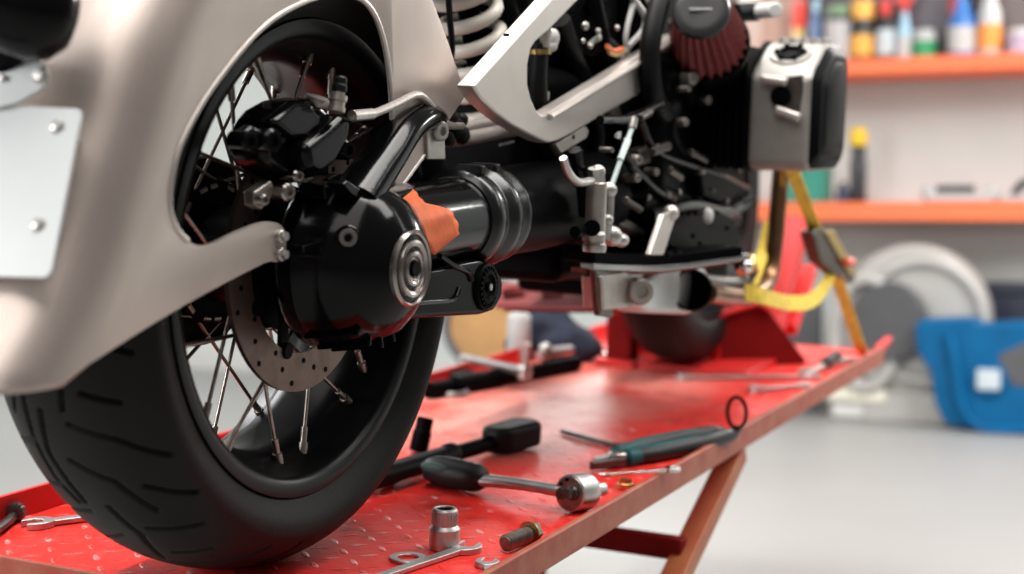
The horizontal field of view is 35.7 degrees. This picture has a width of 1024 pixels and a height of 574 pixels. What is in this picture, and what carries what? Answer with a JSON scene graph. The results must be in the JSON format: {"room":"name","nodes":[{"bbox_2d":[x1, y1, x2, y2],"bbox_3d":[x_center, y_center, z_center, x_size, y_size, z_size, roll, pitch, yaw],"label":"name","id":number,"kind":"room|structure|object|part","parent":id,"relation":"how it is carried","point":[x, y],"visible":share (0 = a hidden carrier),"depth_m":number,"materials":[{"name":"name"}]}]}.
{"room":"auto repair garage","nodes":[
{"label":"auto repair garage","id":0,"kind":"room"},
{"bbox_2d":[0,369,1023,573],"bbox_3d":[0.478,0.696,3.302,14.000,0.100,14.000,1,3,25],"label":"floor","id":1,"kind":"structure","parent":0,"point":[819,493],"depth_m":4.42,"materials":[{"name":"white concrete"}]},
{"bbox_2d":[0,215,892,573],"bbox_3d":[0.097,0.280,2.532,0.579,0.786,2.158,1,3,25],"label":"lift","id":2,"kind":"object","parent":1,"relation":"on","point":[611,404],"visible":0.62,"depth_m":2.23,"materials":[{"name":"red paint"}]},
{"bbox_2d":[0,501,26,532],"bbox_3d":[-0.551,0.253,1.724,0.023,0.026,0.098,0,3,1],"label":"wrench","id":3,"kind":"object","parent":2,"relation":"on","point":[16,512],"visible":0.99,"depth_m":1.76,"materials":[{"name":"metal"}]},
{"bbox_3d":[-0.347,0.307,1.554,0.564,0.036,0.006,4,7,24],"label":"plate","id":4,"kind":"part","parent":2,"relation":"part of","materials":[{"name":"red paint"}]},
{"bbox_2d":[21,515,84,530],"bbox_3d":[-0.456,0.255,1.790,0.190,0.014,0.032,-2,3,-35],"label":"spanner","id":5,"kind":"object","parent":2,"relation":"on","point":[40,522],"visible":0.3,"depth_m":1.75,"materials":[{"name":"silver metal"}]},
{"bbox_2d":[389,552,425,564],"bbox_3d":[-0.108,0.282,1.658,0.039,0.006,0.039,1,3,13],"label":"washer","id":6,"kind":"object","parent":2,"relation":"on","point":[395,558],"visible":0.89,"depth_m":1.66,"materials":[{"name":"silver metal"}]},
{"bbox_2d":[358,540,481,573],"bbox_3d":[-0.095,0.284,1.631,0.035,0.015,0.202,2,3,34],"label":"spanner","id":7,"kind":"object","parent":2,"relation":"on","point":[461,549],"visible":1,"depth_m":1.65,"materials":[{"name":"silver metal"}]},
{"bbox_2d":[409,416,433,452],"bbox_3d":[-0.124,0.203,2.186,0.035,0.052,0.026,-1,3,-29],"label":"socket","id":8,"kind":"object","parent":2,"relation":"on","point":[421,435],"visible":0.91,"depth_m":2.18,"materials":[{"name":"black metal"}]},
{"bbox_2d":[0,0,847,569],"bbox_3d":[0.059,-0.153,2.167,0.545,0.819,2.287,1,3,29],"label":"motorcycle","id":9,"kind":"object","parent":2,"relation":"on","point":[612,154],"visible":0.99,"depth_m":1.57,"materials":[{"name":"black paint"}]},
{"bbox_3d":[-0.382,-0.183,1.221,0.024,0.040,0.046,-2,3,-41],"label":"lamp stem","id":10,"kind":"part","parent":9,"relation":"part of","materials":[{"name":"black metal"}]},
{"bbox_2d":[0,0,80,60],"bbox_3d":[-0.386,-0.218,1.196,0.120,0.092,0.077,-1,3,-29],"label":"tail lamp","id":11,"kind":"object","parent":9,"relation":"on","point":[30,30],"depth_m":1.18,"materials":[{"name":"black plastic"}]},
{"bbox_3d":[-0.404,-0.076,1.214,0.153,0.137,0.046,1,3,18],"label":"number plate","id":12,"kind":"part","parent":9,"relation":"part of","materials":[{"name":"white paint"}]},
{"bbox_2d":[344,234,351,240],"bbox_3d":[-0.153,-0.046,1.483,0.007,0.007,0.004,0,3,-10],"label":"socket","id":13,"kind":"object","parent":9,"relation":"attached to","point":[347,237],"depth_m":1.48,"materials":[{"name":"black metal"}]},
{"bbox_2d":[409,261,419,275],"bbox_3d":[-0.095,-0.018,1.530,0.007,0.014,0.014,4,7,24],"label":"socket","id":14,"kind":"object","parent":9,"relation":"attached to","point":[414,266],"depth_m":1.53,"materials":[{"name":"black metal"}]},
{"bbox_3d":[-0.090,0.006,1.669,0.040,0.062,0.299,4,7,24],"label":"torque arm","id":15,"kind":"part","parent":9,"relation":"part of","materials":[{"name":"black metal"}]},
{"bbox_3d":[-0.045,-0.292,2.007,0.028,0.379,0.195,4,7,24],"label":"damper rod","id":16,"kind":"part","parent":9,"relation":"part of","materials":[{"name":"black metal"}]},
{"bbox_3d":[0.108,-0.322,2.079,0.004,0.019,0.040,4,7,24],"label":"connector plate","id":17,"kind":"part","parent":9,"relation":"part of","materials":[{"name":"silver metal"}]},
{"bbox_3d":[0.115,0.009,2.048,0.010,0.068,0.069,4,7,24],"label":"hanger plate","id":18,"kind":"part","parent":9,"relation":"part of","materials":[{"name":"metal"}]},
{"bbox_3d":[0.136,-0.160,1.980,0.006,0.080,0.074,4,7,24],"label":"shift rod","id":19,"kind":"part","parent":9,"relation":"part of","materials":[{"name":"silver metal"}]},
{"bbox_3d":[0.169,-0.245,2.267,0.060,0.069,0.091,4,7,24],"label":"engine casing","id":20,"kind":"part","parent":9,"relation":"part of","materials":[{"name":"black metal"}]},
{"bbox_3d":[0.153,-0.207,2.009,0.011,0.017,0.016,4,7,24],"label":"rod","id":21,"kind":"part","parent":9,"relation":"part of","materials":[{"name":"metal"}]},
{"bbox_3d":[0.190,-0.043,2.156,0.308,0.027,0.072,-2,3,-42],"label":"footrest plate","id":22,"kind":"part","parent":9,"relation":"part of","materials":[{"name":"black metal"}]},
{"bbox_3d":[0.195,-0.074,2.084,0.021,0.065,0.096,4,7,24],"label":"pedal arm","id":23,"kind":"part","parent":9,"relation":"part of","materials":[{"name":"metal"}]},
{"bbox_2d":[677,269,712,311],"bbox_3d":[0.253,0.003,2.304,0.061,0.062,0.078,0,3,-6],"label":"exhaust outlet","id":24,"kind":"object","parent":9,"relation":"attached to","point":[694,287],"depth_m":2.29,"materials":[{"name":"black metal"}]},
{"bbox_3d":[0.304,-0.172,2.505,0.060,0.091,0.249,4,7,24],"label":"engine casing","id":25,"kind":"part","parent":9,"relation":"part of","materials":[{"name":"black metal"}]},
{"bbox_2d":[429,505,459,551],"bbox_3d":[-0.072,0.258,1.703,0.033,0.046,0.034,-2,3,-31],"label":"socket","id":26,"kind":"object","parent":2,"relation":"on","point":[444,531],"visible":0.96,"depth_m":1.69,"materials":[{"name":"silver metal"}]},
{"bbox_2d":[441,389,468,397],"bbox_3d":[-0.100,0.175,2.646,0.058,0.012,0.058,-2,3,-30],"label":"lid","id":27,"kind":"object","parent":2,"relation":"on","point":[465,392],"visible":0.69,"depth_m":2.62,"materials":[{"name":"silver metal"}]},
{"bbox_2d":[377,417,540,488],"bbox_3d":[-0.077,0.217,2.095,0.054,0.051,0.388,2,3,33],"label":"bar","id":28,"kind":"object","parent":2,"relation":"on","point":[515,434],"visible":0.81,"depth_m":2.15,"materials":[{"name":"black rubber"}]},
{"bbox_2d":[450,369,473,376],"bbox_3d":[-0.094,0.156,2.765,0.060,0.026,0.061,-1,3,-20],"label":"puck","id":29,"kind":"object","parent":2,"relation":"on","point":[462,371],"visible":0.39,"depth_m":2.75,"materials":[{"name":"black rubber"}]},
{"bbox_2d":[475,557,498,569],"bbox_3d":[-0.023,0.290,1.602,0.025,0.013,0.112,0,3,-4],"label":"spanner","id":30,"kind":"object","parent":2,"relation":"on","point":[480,563],"visible":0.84,"depth_m":1.64,"materials":[{"name":"silver metal"}]},
{"bbox_2d":[459,343,531,379],"bbox_3d":[-0.027,0.123,2.760,0.026,0.063,0.184,-2,3,-39],"label":"brace","id":31,"kind":"object","parent":2,"relation":"on","point":[524,371],"visible":1,"depth_m":2.72,"materials":[{"name":"silver metal"}]},
{"bbox_2d":[424,356,581,398],"bbox_3d":[-0.009,0.156,2.768,0.033,0.041,0.422,2,3,37],"label":"bar","id":32,"kind":"object","parent":2,"relation":"on","point":[492,378],"visible":0.86,"depth_m":2.71,"materials":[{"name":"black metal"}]},
{"bbox_2d":[421,456,607,511],"bbox_3d":[0.002,0.238,1.951,0.245,0.050,0.086,2,3,36],"label":"ratchet","id":33,"kind":"object","parent":2,"relation":"on","point":[574,492],"visible":1,"depth_m":1.92,"materials":[{"name":"silver metal"}]},
{"bbox_3d":[0.068,0.242,1.872,0.040,0.040,0.007,6,7,34],"label":"plate","id":34,"kind":"part","parent":33,"relation":"part of","materials":[{"name":"silver metal"}]},
{"bbox_2d":[506,312,530,363],"bbox_3d":[0.013,0.082,3.019,0.045,0.124,0.050,-1,3,-20],"label":"spray can","id":35,"kind":"object","parent":2,"relation":"on","point":[518,323],"visible":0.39,"depth_m":3.00,"materials":[{"name":"grey plastic"}]},
{"bbox_2d":[499,521,542,551],"bbox_3d":[0.010,0.268,1.717,0.027,0.027,0.058,1,3,29],"label":"bolt","id":36,"kind":"object","parent":2,"relation":"on","point":[528,532],"visible":0.97,"depth_m":1.71,"materials":[{"name":"metal"}]},
{"bbox_2d":[504,312,603,361],"bbox_3d":[0.078,0.092,3.085,0.202,0.111,0.137,1,3,15],"label":"cloth bundle","id":37,"kind":"object","parent":2,"relation":"on","point":[553,328],"visible":0.53,"depth_m":3.04,"materials":[{"name":"fabric"}]},
{"bbox_2d":[535,342,574,359],"bbox_3d":[0.079,0.115,2.925,0.024,0.031,0.102,2,3,37],"label":"bar","id":38,"kind":"object","parent":2,"relation":"on","point":[545,351],"visible":1,"depth_m":2.90,"materials":[{"name":"silver metal"}]},
{"bbox_2d":[496,283,645,368],"bbox_3d":[0.103,0.069,2.853,0.249,0.180,0.497,0,3,10],"label":"beam","id":39,"kind":"structure","parent":2,"relation":"on","point":[621,346],"depth_m":2.77,"materials":[{"name":"red metal"}]},
{"bbox_3d":[0.072,0.014,2.694,0.279,0.044,0.109,1,3,25],"label":"perforated plate","id":40,"kind":"part","parent":39,"relation":"part of","materials":[{"name":"red paint"}]},
{"bbox_3d":[0.212,0.064,3.028,0.050,0.166,0.050,4,7,24],"label":"post","id":41,"kind":"part","parent":39,"relation":"part of","materials":[{"name":"red metal"}]},
{"bbox_2d":[560,429,628,446],"bbox_3d":[0.114,0.218,2.295,0.127,0.014,0.032,2,3,40],"label":"key","id":42,"kind":"object","parent":2,"relation":"on","point":[563,431],"visible":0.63,"depth_m":2.29,"materials":[{"name":"metal"}]},
{"bbox_2d":[616,478,633,490],"bbox_3d":[0.142,0.248,2.006,0.020,0.014,0.023,-1,3,-23],"label":"nut","id":43,"kind":"object","parent":2,"relation":"on","point":[624,484],"visible":0.91,"depth_m":2.00,"materials":[{"name":"gold metal"}]},
{"bbox_2d":[600,465,680,476],"bbox_3d":[0.165,0.236,2.028,0.116,0.007,0.020,-1,3,-29],"label":"spanner","id":44,"kind":"object","parent":2,"relation":"on","point":[670,468],"visible":1,"depth_m":2.03,"materials":[{"name":"silver metal"}]},
{"bbox_3d":[0.276,0.075,3.161,0.008,0.120,0.135,4,7,24],"label":"clamp plate","id":45,"kind":"part","parent":2,"relation":"part of","materials":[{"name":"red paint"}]},
{"bbox_2d":[589,426,738,469],"bbox_3d":[0.209,0.223,2.209,0.065,0.034,0.321,2,3,41],"label":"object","id":46,"kind":"object","parent":2,"relation":"on","point":[678,443],"visible":0.99,"depth_m":2.18,"materials":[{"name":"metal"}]},
{"bbox_3d":[0.221,0.219,2.246,0.035,0.025,0.250,7,8,42],"label":"handle","id":47,"kind":"part","parent":46,"relation":"part of","materials":[{"name":"plastic"}]},
{"bbox_3d":[0.243,0.222,2.226,0.035,0.025,0.250,7,8,42],"label":"handle","id":48,"kind":"part","parent":46,"relation":"part of","materials":[{"name":"plastic"}]},
{"bbox_2d":[725,395,747,433],"bbox_3d":[0.326,0.188,2.315,0.025,0.060,0.045,2,4,43],"label":"ring","id":49,"kind":"object","parent":46,"relation":"on","point":[735,427],"visible":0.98,"depth_m":2.31,"materials":[{"name":"black rubber"}]},
{"bbox_3d":[0.337,0.227,2.373,0.009,0.036,2.065,4,7,24],"label":"rail","id":50,"kind":"part","parent":2,"relation":"part of","materials":[{"name":"red metal"}]},
{"bbox_2d":[675,373,821,380],"bbox_3d":[0.432,0.163,2.896,0.281,0.016,0.034,-1,3,-13],"label":"spanner","id":51,"kind":"object","parent":2,"relation":"on","point":[679,376],"visible":1,"depth_m":2.89,"materials":[{"name":"silver metal"}]},
{"bbox_3d":[0.478,0.091,3.072,0.199,0.121,0.016,-1,3,-18],"label":"clamp plate","id":52,"kind":"part","parent":2,"relation":"part of","materials":[{"name":"red paint"}]},
{"bbox_2d":[748,381,814,393],"bbox_3d":[0.474,0.176,2.792,0.146,0.012,0.034,-2,3,-31],"label":"spanner","id":53,"kind":"object","parent":2,"relation":"on","point":[759,389],"visible":0.91,"depth_m":2.78,"materials":[{"name":"silver metal"}]},
{"bbox_3d":[0.551,-0.010,3.244,0.045,0.264,0.225,4,7,24],"label":"clamp post","id":54,"kind":"part","parent":2,"relation":"part of","materials":[{"name":"red metal"}]},
{"bbox_3d":[0.587,0.024,3.305,0.050,0.136,0.163,4,7,24],"label":"clamp lever","id":55,"kind":"part","parent":2,"relation":"part of","materials":[{"name":"red paint"}]},
{"bbox_2d":[744,171,867,356],"bbox_3d":[0.530,-0.014,2.832,0.084,0.411,0.917,1,3,25],"label":"strap","id":56,"kind":"object","parent":2,"relation":"attached to","point":[824,250],"visible":0.76,"depth_m":2.77,"materials":[{"name":"yellow woven fabric webbing"},{"name":"steel"}]},
{"bbox_3d":[0.605,-0.059,2.926,0.006,0.100,0.274,4,7,24],"label":"buckle handle","id":57,"kind":"part","parent":56,"relation":"part of","materials":[{"name":"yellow metal"}]},
{"bbox_2d":[797,355,856,373],"bbox_3d":[0.606,0.150,3.052,0.034,0.019,0.261,2,3,31],"label":"spanner","id":58,"kind":"object","parent":2,"relation":"on","point":[853,358],"visible":0.73,"depth_m":3.02,"materials":[{"name":"silver metal"}]},
{"bbox_2d":[813,350,842,370],"bbox_3d":[0.598,0.141,3.038,0.024,0.031,0.176,1,3,27],"label":"screwdriver","id":59,"kind":"object","parent":2,"relation":"on","point":[834,356],"visible":0.98,"depth_m":3.04,"materials":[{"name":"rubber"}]},
{"bbox_3d":[0.576,0.152,2.997,0.007,0.011,0.081,5,7,27],"label":"blade","id":60,"kind":"part","parent":59,"relation":"part of","materials":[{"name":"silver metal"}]},
{"bbox_2d":[442,279,512,363],"bbox_3d":[-0.056,0.265,5.467,0.319,0.607,0.208,1,3,25],"label":"spool","id":61,"kind":"object","parent":1,"relation":"on","point":[483,335],"visible":0.21,"depth_m":5.42,"materials":[{"name":"white plastic"},{"name":"tan wood"}]},
{"bbox_2d":[787,300,822,412],"bbox_3d":[1.131,0.274,6.439,0.242,0.461,0.040,1,3,25],"label":"panel board","id":62,"kind":"object","parent":1,"relation":"on","point":[810,330],"visible":0.11,"depth_m":6.38,"materials":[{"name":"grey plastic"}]},
{"bbox_2d":[826,386,886,419],"bbox_3d":[1.379,0.449,6.268,0.236,0.126,0.260,1,3,25],"label":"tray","id":63,"kind":"object","parent":1,"relation":"on","point":[847,403],"visible":0.55,"depth_m":6.17,"materials":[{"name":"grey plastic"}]},
{"bbox_2d":[831,401,862,419],"bbox_3d":[1.379,0.474,6.269,0.203,0.076,0.220,1,3,25],"label":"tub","id":64,"kind":"object","parent":63,"relation":"in","point":[839,409],"depth_m":6.18,"materials":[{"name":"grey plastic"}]},
{"bbox_2d":[828,244,993,425],"bbox_3d":[1.541,0.177,6.141,0.602,0.682,0.291,1,3,25],"label":"saw","id":65,"kind":"object","parent":1,"relation":"on","point":[896,288],"visible":0.77,"depth_m":6.06,"materials":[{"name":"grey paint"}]},
{"bbox_2d":[915,316,1023,434],"bbox_3d":[1.775,0.326,5.865,0.560,0.425,0.190,1,3,25],"label":"tool case","id":66,"kind":"object","parent":1,"relation":"on","point":[975,365],"visible":1,"depth_m":5.83,"materials":[{"name":"blue plastic"}]},
{"bbox_2d":[983,281,1023,320],"bbox_3d":[1.991,0.249,6.229,0.430,0.529,0.220,1,3,25],"label":"storage bin","id":67,"kind":"object","parent":1,"relation":"on","point":[1007,298],"visible":0.09,"depth_m":6.15,"materials":[{"name":"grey plastic"}]},
{"bbox_3d":[1.991,0.006,6.218,0.430,0.042,0.220,1,3,25],"label":"lid","id":68,"kind":"part","parent":67,"relation":"part of","materials":[{"name":"grey plastic"}]},
{"bbox_2d":[990,295,1023,320],"bbox_3d":[1.991,0.270,6.230,0.404,0.487,0.200,1,3,25],"label":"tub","id":69,"kind":"object","parent":67,"relation":"in","point":[1005,307],"depth_m":6.15,"materials":[{"name":"grey plastic"}]},
{"bbox_2d":[187,0,1023,377],"bbox_3d":[2.031,-1.104,6.596,14.000,3.200,0.200,1,3,25],"label":"wall","id":70,"kind":"structure","parent":0,"point":[970,131],"depth_m":6.65,"materials":[{"name":"white paint"}]},
{"bbox_2d":[186,349,867,399],"bbox_3d":[1.985,0.449,6.566,14.000,0.100,0.020,1,3,25],"label":"baseboard","id":71,"kind":"structure","parent":70,"relation":"attached to","point":[201,359],"depth_m":8.15,"materials":[{"name":"grey plastic"}]},
{"bbox_2d":[758,202,1023,220],"bbox_3d":[1.738,-0.226,6.451,2.451,0.235,0.380,1,3,25],"label":"wall shelf","id":72,"kind":"object","parent":70,"relation":"attached to","point":[825,211],"visible":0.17,"depth_m":6.31,"materials":[{"name":"orange paint"}]},
{"bbox_2d":[787,168,833,201],"bbox_3d":[1.216,-0.422,6.584,0.194,0.145,0.165,1,3,25],"label":"box","id":73,"kind":"object","parent":72,"relation":"on","point":[819,184],"visible":0.45,"depth_m":6.50,"materials":[{"name":"green plastic"}]},
{"bbox_3d":[1.216,-0.484,6.581,0.194,0.021,0.165,1,3,25],"label":"lid","id":74,"kind":"part","parent":73,"relation":"part of","materials":[{"name":"white plastic"}]},
{"bbox_2d":[836,182,849,201],"bbox_3d":[1.356,-0.389,6.521,0.059,0.084,0.059,1,3,25],"label":"bottle","id":75,"kind":"object","parent":72,"relation":"on","point":[842,193],"visible":0.87,"depth_m":6.50,"materials":[{"name":"black plastic"}]},
{"bbox_2d":[849,127,867,201],"bbox_3d":[1.412,-0.497,6.490,0.074,0.303,0.074,1,3,25],"label":"bottle","id":76,"kind":"object","parent":72,"relation":"on","point":[858,143],"visible":0.94,"depth_m":6.46,"materials":[{"name":"black plastic"}]},
{"bbox_2d":[921,185,1001,201],"bbox_3d":[1.787,-0.371,6.323,0.311,0.067,0.120,1,3,25],"label":"brake part","id":77,"kind":"object","parent":72,"relation":"on","point":[949,193],"visible":1,"depth_m":6.28,"materials":[{"name":"grey metal"}]},
{"bbox_3d":[1.668,-0.373,6.356,0.067,0.067,0.067,1,3,25],"label":"knob","id":78,"kind":"part","parent":77,"relation":"part of","materials":[{"name":"white plastic"}]},
{"bbox_3d":[1.890,-0.368,6.254,0.067,0.067,0.067,1,3,25],"label":"knob","id":79,"kind":"part","parent":77,"relation":"part of","materials":[{"name":"white plastic"}]},
{"bbox_2d":[1000,179,1023,201],"bbox_3d":[2.007,-0.387,6.221,0.179,0.109,0.120,1,3,25],"label":"brake part","id":80,"kind":"object","parent":72,"relation":"on","point":[1014,196],"visible":1,"depth_m":6.20,"materials":[{"name":"grey metal"}]},
{"bbox_3d":[2.020,-0.393,6.215,0.151,0.097,0.034,1,3,25],"label":"lever","id":81,"kind":"part","parent":80,"relation":"part of","materials":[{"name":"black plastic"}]},
{"bbox_2d":[846,52,1023,82],"bbox_3d":[1.733,-0.805,6.428,2.444,0.223,0.380,1,3,25],"label":"wall shelf","id":82,"kind":"object","parent":70,"relation":"attached to","point":[991,65],"visible":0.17,"depth_m":6.29,"materials":[{"name":"orange paint"}]},
{"bbox_2d":[760,0,811,45],"bbox_3d":[1.168,-1.100,6.774,0.189,0.337,0.165,1,3,25],"label":"storage box","id":83,"kind":"object","parent":82,"relation":"on","point":[771,29],"visible":0.26,"depth_m":6.71,"materials":[{"name":"plastic"}]},
{"bbox_2d":[792,1,806,38],"bbox_3d":[1.195,-1.056,6.620,0.061,0.261,0.061,1,3,25],"label":"bottle","id":84,"kind":"object","parent":82,"relation":"on","point":[799,12],"visible":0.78,"depth_m":6.59,"materials":[{"name":"red plastic"}]},
{"bbox_2d":[809,0,821,38],"bbox_3d":[1.246,-1.052,6.542,0.050,0.261,0.050,1,3,25],"label":"bottle","id":85,"kind":"object","parent":82,"relation":"on","point":[815,28],"visible":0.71,"depth_m":6.52,"materials":[{"name":"blue plastic"}]},
{"bbox_2d":[825,5,851,58],"bbox_3d":[1.332,-1.033,6.503,0.106,0.227,0.106,1,3,25],"label":"bottle","id":86,"kind":"object","parent":82,"relation":"on","point":[838,22],"visible":0.7,"depth_m":6.46,"materials":[{"name":"white plastic"}]},
{"bbox_2d":[819,0,900,57],"bbox_3d":[1.452,-1.103,6.643,0.361,0.354,0.165,1,3,25],"label":"storage box","id":87,"kind":"object","parent":82,"relation":"on","point":[823,4],"visible":0.05,"depth_m":6.54,"materials":[{"name":"plastic"}]},
{"bbox_2d":[850,0,873,58],"bbox_3d":[1.421,-1.040,6.461,0.094,0.244,0.094,1,3,25],"label":"bottle","id":88,"kind":"object","parent":82,"relation":"on","point":[862,14],"visible":0.85,"depth_m":6.42,"materials":[{"name":"yellow plastic"}]},
{"bbox_2d":[875,0,895,57],"bbox_3d":[1.506,-1.036,6.423,0.081,0.240,0.081,1,3,25],"label":"bottle","id":89,"kind":"object","parent":82,"relation":"on","point":[885,30],"visible":0.85,"depth_m":6.39,"materials":[{"name":"white plastic"}]},
{"bbox_2d":[896,0,912,56],"bbox_3d":[1.575,-1.045,6.390,0.064,0.261,0.064,1,3,25],"label":"bottle","id":90,"kind":"object","parent":82,"relation":"on","point":[904,32],"visible":0.91,"depth_m":6.37,"materials":[{"name":"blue plastic"}]},
{"bbox_2d":[912,29,935,56],"bbox_3d":[1.647,-0.970,6.361,0.094,0.114,0.094,1,3,25],"label":"can","id":91,"kind":"object","parent":82,"relation":"on","point":[923,40],"visible":0.86,"depth_m":6.32,"materials":[{"name":"green plastic"}]},
{"bbox_2d":[908,0,974,55],"bbox_3d":[1.750,-1.088,6.506,0.258,0.337,0.165,1,3,25],"label":"storage box","id":92,"kind":"object","parent":82,"relation":"on","point":[922,14],"visible":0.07,"depth_m":6.44,"materials":[{"name":"plastic"}]},
{"bbox_2d":[949,0,956,18],"bbox_3d":[1.775,-1.040,6.375,0.048,0.252,0.048,1,3,25],"label":"bottle","id":93,"kind":"object","parent":82,"relation":"on","point":[952,2],"visible":0.15,"depth_m":6.36,"materials":[{"name":"red plastic"}]},
{"bbox_2d":[948,0,976,54],"bbox_3d":[1.781,-1.049,6.295,0.111,0.278,0.111,1,3,25],"label":"bottle","id":94,"kind":"object","parent":82,"relation":"on","point":[962,26],"visible":0.79,"depth_m":6.25,"materials":[{"name":"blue plastic"}]},
{"bbox_2d":[977,0,1000,53],"bbox_3d":[1.875,-1.035,6.252,0.089,0.252,0.089,1,3,25],"label":"bottle","id":95,"kind":"object","parent":82,"relation":"on","point":[989,15],"visible":0.84,"depth_m":6.22,"materials":[{"name":"white plastic"}]},
{"bbox_2d":[976,0,1023,53],"bbox_3d":[2.016,-1.087,6.384,0.283,0.345,0.165,1,3,25],"label":"storage box","id":96,"kind":"object","parent":82,"relation":"on","point":[1012,11],"visible":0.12,"depth_m":6.32,"materials":[{"name":"plastic"}]},
{"bbox_2d":[1006,28,1023,52],"bbox_3d":[1.975,-0.957,6.210,0.093,0.101,0.093,1,3,25],"label":"tub","id":97,"kind":"object","parent":82,"relation":"on","point":[1014,38],"visible":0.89,"depth_m":6.17,"materials":[{"name":"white plastic"}]}
]}

